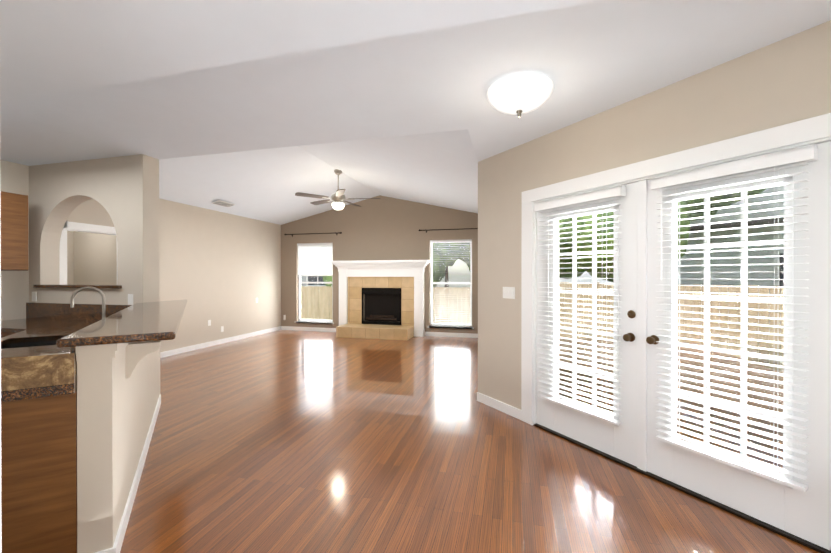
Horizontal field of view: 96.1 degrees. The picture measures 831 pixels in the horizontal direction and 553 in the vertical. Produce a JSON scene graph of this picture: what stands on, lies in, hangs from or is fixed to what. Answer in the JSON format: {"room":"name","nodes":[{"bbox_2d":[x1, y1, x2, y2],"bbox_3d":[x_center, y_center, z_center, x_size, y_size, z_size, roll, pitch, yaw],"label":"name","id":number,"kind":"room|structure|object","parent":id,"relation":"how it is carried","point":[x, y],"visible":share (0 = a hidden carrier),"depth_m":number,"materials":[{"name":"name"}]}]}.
{"room":"living room","nodes":[
{"label":"living room","id":0,"kind":"room"},
{"bbox_2d":[0,208,1,552],"bbox_3d":[-1.211,0.043,-0.413,0.130,2.750,2.450,0,0,15],"label":"wall","id":1,"kind":"structure","parent":0,"point":[0,392],"depth_m":0.76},
{"bbox_2d":[0,160,28,320],"bbox_3d":[-4.946,0.033,3.104,0.150,2.750,2.780,0,0,15],"label":"wall","id":2,"kind":"structure","parent":0,"point":[14,177],"depth_m":4.25,"materials":[{"name":"paint"}]},
{"bbox_2d":[0,191,28,270],"bbox_3d":[-4.478,-0.479,3.948,0.325,0.830,0.448,0,0,15],"label":"upper cabinet","id":3,"kind":"object","parent":2,"relation":"attached to","point":[14,231],"visible":1,"depth_m":3.98,"materials":[{"name":"brown wood"}]},
{"bbox_2d":[67,231,116,284],"bbox_3d":[-5.403,0.151,5.661,1.300,2.500,1.300,0,0,15],"label":"wall","id":4,"kind":"structure","parent":0,"point":[91,258],"depth_m":6.23,"materials":[{"name":"paint"}]},
{"bbox_2d":[29,154,158,304],"bbox_3d":[-3.697,0.030,4.262,1.725,2.750,0.190,0,0,15],"label":"wall","id":5,"kind":"structure","parent":0,"point":[123,191],"depth_m":4.10,"materials":[{"name":"paint"}]},
{"bbox_2d":[32,292,36,301],"bbox_3d":[-4.450,0.234,4.357,0.070,0.115,0.005,0,0,15],"label":"outlet","id":6,"kind":"object","parent":5,"relation":"attached to","point":[34,296],"visible":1,"depth_m":4.35,"materials":[{"name":"white plastic"}]},
{"bbox_2d":[33,284,121,288],"bbox_3d":[-3.768,0.112,4.281,1.290,0.035,0.260,0,0,15],"label":"sill","id":7,"kind":"structure","parent":5,"relation":"on","point":[78,286],"depth_m":4.17,"materials":[{"name":"stone"}]},
{"bbox_2d":[128,294,132,304],"bbox_3d":[-3.047,0.245,3.992,0.070,0.115,0.005,0,0,15],"label":"outlet","id":8,"kind":"object","parent":5,"relation":"attached to","point":[130,299],"visible":0.86,"depth_m":3.99,"materials":[{"name":"white plastic"}]},
{"bbox_2d":[76,340,160,552],"bbox_3d":[-2.162,0.864,3.022,0.295,1.088,2.827,0,0,-30],"label":"wall","id":9,"kind":"structure","parent":0,"point":[118,389],"depth_m":1.81,"materials":[{"name":"paint"}]},
{"bbox_2d":[57,299,186,347],"bbox_3d":[-2.175,0.298,3.077,0.450,0.040,3.002,0,0,-30],"label":"bar","id":10,"kind":"object","parent":9,"relation":"on","point":[149,321],"visible":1,"depth_m":2.10,"materials":[{"name":"stone"}]},
{"bbox_2d":[95,395,160,552],"bbox_3d":[-2.207,1.361,2.932,0.164,0.095,2.699,0,0,-30],"label":"baseboard","id":11,"kind":"structure","parent":9,"relation":"attached to","point":[118,541],"depth_m":2.32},
{"bbox_2d":[66,199,280,351],"bbox_3d":[-4.255,0.021,7.197,0.150,2.750,5.610,0,0,15],"label":"wall","id":12,"kind":"structure","parent":0,"point":[218,269],"depth_m":7.57,"materials":[{"name":"paint"}]},
{"bbox_2d":[59,221,117,284],"bbox_3d":[-4.697,0.326,5.458,0.168,2.150,0.980,0,0,15],"label":"door frame","id":13,"kind":"structure","parent":12,"relation":"attached to","point":[85,227],"depth_m":5.09,"materials":[{"name":"white wood"}]},
{"bbox_2d":[160,326,280,357],"bbox_3d":[-4.001,1.347,7.847,0.014,0.095,3.930,0,0,15],"label":"baseboard","id":14,"kind":"structure","parent":12,"relation":"attached to","point":[226,340],"depth_m":7.53,"materials":[{"name":"white wood"}]},
{"bbox_2d":[0,0,605,102],"bbox_3d":[-1.251,-1.158,0.043,10.000,0.249,3.620,0,0,15],"label":"ceiling","id":15,"kind":"structure","parent":0,"point":[47,47],"depth_m":1.57,"materials":[{"name":"paint"}]},
{"bbox_2d":[281,195,477,333],"bbox_3d":[-0.847,-0.389,9.131,5.773,3.560,0.150,0,0,15],"label":"wall","id":16,"kind":"structure","parent":0,"point":[384,228],"depth_m":9.07,"materials":[{"name":"beige paint"}]},
{"bbox_2d":[281,326,335,331],"bbox_3d":[-2.669,1.342,9.524,1.690,0.095,0.014,0,0,15],"label":"baseboard","id":17,"kind":"structure","parent":16,"relation":"attached to","point":[282,327],"depth_m":9.53,"materials":[{"name":"white wood"}]},
{"bbox_2d":[284,232,341,236],"bbox_3d":[-2.590,-1.067,9.447,1.608,0.074,0.106,0,0,15],"label":"curtain rod","id":18,"kind":"object","parent":16,"relation":"attached to","point":[314,233],"visible":1,"depth_m":9.38,"materials":[{"name":"brown metal"}]},
{"bbox_2d":[295,321,333,323],"bbox_3d":[-2.570,1.176,9.529,1.100,0.037,0.105,0,0,15],"label":"window sill","id":19,"kind":"structure","parent":16,"relation":"attached to","point":[312,322],"depth_m":9.48,"materials":[{"name":"white wood"}]},
{"bbox_2d":[298,246,332,321],"bbox_3d":[-2.549,0.159,9.605,1.020,2.020,0.060,0,0,15],"label":"window","id":20,"kind":"structure","parent":16,"relation":"in","point":[299,300],"depth_m":9.62,"materials":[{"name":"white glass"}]},
{"bbox_2d":[297,243,332,275],"bbox_3d":[-2.567,-0.430,9.535,0.996,0.840,0.056,0,0,15],"label":"window blinds","id":21,"kind":"object","parent":20,"relation":"attached to","point":[319,257],"visible":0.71,"depth_m":9.53,"materials":[{"name":"white plastic"}]},
{"bbox_2d":[419,228,477,232],"bbox_3d":[0.856,-1.065,8.552,1.608,0.074,0.106,0,0,15],"label":"curtain rod","id":22,"kind":"object","parent":16,"relation":"attached to","point":[446,229],"visible":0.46,"depth_m":8.55,"materials":[{"name":"brown metal"}]},
{"bbox_2d":[430,242,471,326],"bbox_3d":[0.833,0.162,8.727,0.990,2.020,0.060,0,0,15],"label":"window","id":23,"kind":"structure","parent":16,"relation":"in","point":[432,281],"depth_m":8.74,"materials":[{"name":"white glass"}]},
{"bbox_2d":[430,239,471,325],"bbox_3d":[0.816,0.137,8.658,0.966,1.970,0.056,0,0,15],"label":"window blinds","id":24,"kind":"object","parent":23,"relation":"attached to","point":[457,241],"visible":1,"depth_m":8.65,"materials":[{"name":"white plastic"}]},
{"bbox_2d":[428,326,473,328],"bbox_3d":[0.813,1.179,8.650,1.070,0.037,0.105,0,0,15],"label":"window sill","id":25,"kind":"structure","parent":16,"relation":"attached to","point":[454,327],"depth_m":8.62,"materials":[{"name":"wood"}]},
{"bbox_2d":[425,332,477,337],"bbox_3d":[1.000,1.345,8.571,1.613,0.095,0.014,0,0,15],"label":"baseboard","id":26,"kind":"structure","parent":16,"relation":"attached to","point":[444,334],"depth_m":8.61,"materials":[{"name":"white wood"}]},
{"bbox_2d":[0,0,830,224],"bbox_3d":[-0.351,-1.723,3.506,10.000,0.860,10.780,0,0,15],"label":"ceiling","id":27,"kind":"structure","parent":0,"point":[588,60],"depth_m":2.80,"materials":[{"name":"paint"}]},
{"bbox_2d":[212,200,234,206],"bbox_3d":[-3.713,-1.402,7.222,0.180,0.014,0.420,-14,-3,14],"label":"ceiling vent","id":28,"kind":"object","parent":27,"relation":"in","point":[222,203],"visible":1,"depth_m":7.19,"materials":[{"name":"white metal"}]},
{"bbox_2d":[295,169,379,209],"bbox_3d":[-1.399,-1.595,6.932,1.500,0.735,1.479,0,0,15],"label":"ceiling fan","id":29,"kind":"object","parent":27,"relation":"hanging from","point":[338,197],"visible":1,"depth_m":6.81,"materials":[{"name":"silver metal"}]},
{"bbox_2d":[487,74,552,117],"bbox_3d":[0.707,-1.184,2.541,0.436,0.211,0.436,0,0,15],"label":"flush-mount light","id":30,"kind":"object","parent":27,"relation":"attached to","point":[518,95],"visible":1,"depth_m":2.42,"materials":[{"name":"white glass"}]},
{"bbox_2d":[120,330,818,552],"bbox_3d":[-0.614,1.466,3.697,10.600,0.120,11.400,0,0,15],"label":"floor","id":31,"kind":"structure","parent":0,"point":[288,441],"depth_m":2.77,"materials":[{"name":"brown wood"}]},
{"bbox_2d":[1,326,77,552],"bbox_3d":[-2.395,0.868,1.994,1.740,1.086,1.350,0,0,15],"label":"base cabinet","id":32,"kind":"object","parent":31,"relation":"on","point":[38,440],"depth_m":1.68,"materials":[{"name":"wood"}]},
{"bbox_2d":[1,286,131,329],"bbox_3d":[-3.021,0.745,3.218,3.516,1.326,1.486,0,0,15],"label":"countertop","id":33,"kind":"structure","parent":31,"relation":"on","point":[58,316],"depth_m":4.10,"materials":[{"name":"stone"}]},
{"bbox_2d":[73,350,76,397],"bbox_3d":[-1.566,0.444,1.726,0.002,0.185,0.025,0,0,15],"label":"countertop","id":34,"kind":"structure","parent":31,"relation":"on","point":[74,351],"depth_m":1.74,"materials":[{"name":"stone"}]},
{"bbox_2d":[331,260,429,339],"bbox_3d":[-0.906,0.506,8.693,2.410,1.772,0.727,0,0,15],"label":"fireplace","id":35,"kind":"object","parent":31,"relation":"on","point":[373,294],"visible":1,"depth_m":8.87,"materials":[{"name":"stone"}]},
{"bbox_2d":[478,20,830,409],"bbox_3d":[1.962,0.035,2.242,0.150,2.750,4.700,0,0,-30],"label":"wall","id":36,"kind":"structure","parent":0,"point":[783,82],"depth_m":2.79,"materials":[{"name":"paint"}]},
{"bbox_2d":[477,392,520,419],"bbox_3d":[1.891,1.363,2.205,0.014,0.095,4.700,0,0,-30],"label":"baseboard","id":37,"kind":"structure","parent":36,"relation":"attached to","point":[510,410],"depth_m":3.91,"materials":[{"name":"white wood"}]},
{"bbox_2d":[503,287,514,298],"bbox_3d":[0.948,0.166,3.808,0.011,0.118,0.165,0,0,-30],"label":"plate","id":38,"kind":"object","parent":36,"relation":"attached to","point":[508,292],"visible":1,"depth_m":3.80,"materials":[{"name":"white plastic"}]},
{"bbox_2d":[521,113,830,552],"bbox_3d":[1.662,0.294,2.763,0.200,2.230,2.150,0,0,-30],"label":"door frame","id":39,"kind":"structure","parent":36,"relation":"attached to","point":[809,131],"depth_m":2.71,"materials":[{"name":"white wood"}]},
{"bbox_2d":[537,141,830,550],"bbox_3d":[1.626,0.351,2.698,0.124,2.080,1.921,0,0,-30],"label":"doors","id":40,"kind":"structure","parent":36,"relation":"in","point":[634,441],"depth_m":2.41,"materials":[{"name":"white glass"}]},
{"bbox_2d":[535,185,625,424],"bbox_3d":[1.334,0.217,3.115,0.063,1.782,0.810,0,0,-30],"label":"door blinds","id":41,"kind":"object","parent":40,"relation":"attached to","point":[600,195],"visible":1,"depth_m":3.05,"materials":[{"name":"white plastic"}]},
{"bbox_2d":[651,144,817,491],"bbox_3d":[1.840,0.219,2.244,0.073,1.782,0.785,0,0,-30],"label":"door blinds","id":42,"kind":"object","parent":40,"relation":"attached to","point":[788,158],"visible":1,"depth_m":2.17,"materials":[{"name":"white plastic"}]},
{"label":"outside","id":43,"kind":"structure","parent":0,"visible":0},
{"bbox_2d":[329,291,780,371],"bbox_3d":[2.666,2.240,9.563,90.000,0.300,90.000,0,0,15],"label":"ground","id":44,"kind":"structure","parent":43,"point":[701,337],"depth_m":11.44,"materials":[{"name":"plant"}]},
{"bbox_2d":[301,246,329,311],"bbox_3d":[-7.426,-1.208,26.382,14.800,6.500,9.300,0,0,15],"label":"house","id":45,"kind":"structure","parent":44,"relation":"on","point":[318,278],"depth_m":21.55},
{"bbox_2d":[321,246,331,286],"bbox_3d":[-2.580,-1.430,17.186,3.758,6.996,4.579,0,0,15],"label":"tree","id":46,"kind":"object","parent":44,"relation":"on","point":[327,278],"depth_m":15.37,"materials":[{"name":"green plant"}]},
{"bbox_2d":[301,286,469,323],"bbox_3d":[-4.514,1.218,14.534,15.700,1.715,0.164,0,0,15],"label":"fence","id":47,"kind":"object","parent":44,"relation":"on","point":[320,302],"depth_m":13.11,"materials":[{"name":"brown wood"}]},
{"bbox_2d":[433,242,469,286],"bbox_3d":[1.323,-2.210,16.862,6.306,8.558,6.175,0,0,15],"label":"tree","id":48,"kind":"object","parent":44,"relation":"on","point":[444,264],"depth_m":16.27,"materials":[{"name":"green plant"}]},
{"bbox_2d":[559,247,584,278],"bbox_3d":[5.553,-2.448,17.618,7.349,9.030,6.928,0,0,15],"label":"tree","id":49,"kind":"object","parent":44,"relation":"on","point":[563,271],"depth_m":18.02,"materials":[{"name":"green plant"}]},
{"bbox_2d":[559,271,612,283],"bbox_3d":[11.847,-0.524,31.967,12.500,5.100,8.800,0,0,15],"label":"house","id":50,"kind":"structure","parent":44,"relation":"on","point":[584,280],"depth_m":27.66,"materials":[{"name":"white"}]},
{"bbox_2d":[559,188,766,282],"bbox_3d":[6.727,-1.907,10.700,5.548,7.987,5.126,0,0,15],"label":"tree","id":51,"kind":"object","parent":44,"relation":"on","point":[600,263],"depth_m":9.25,"materials":[{"name":"green plant"}]},
{"bbox_2d":[559,282,783,373],"bbox_3d":[8.334,1.139,3.843,0.164,1.934,19.600,0,0,-30],"label":"fence","id":52,"kind":"object","parent":44,"relation":"on","point":[562,286],"depth_m":7.55,"materials":[{"name":"brown wood"}]},
{"bbox_2d":[677,185,783,336],"bbox_3d":[16.200,-0.863,10.431,7.800,5.900,13.800,0,0,-30],"label":"house","id":53,"kind":"structure","parent":44,"relation":"on","point":[758,273],"depth_m":12.37,"materials":[{"name":"white"}]}
]}

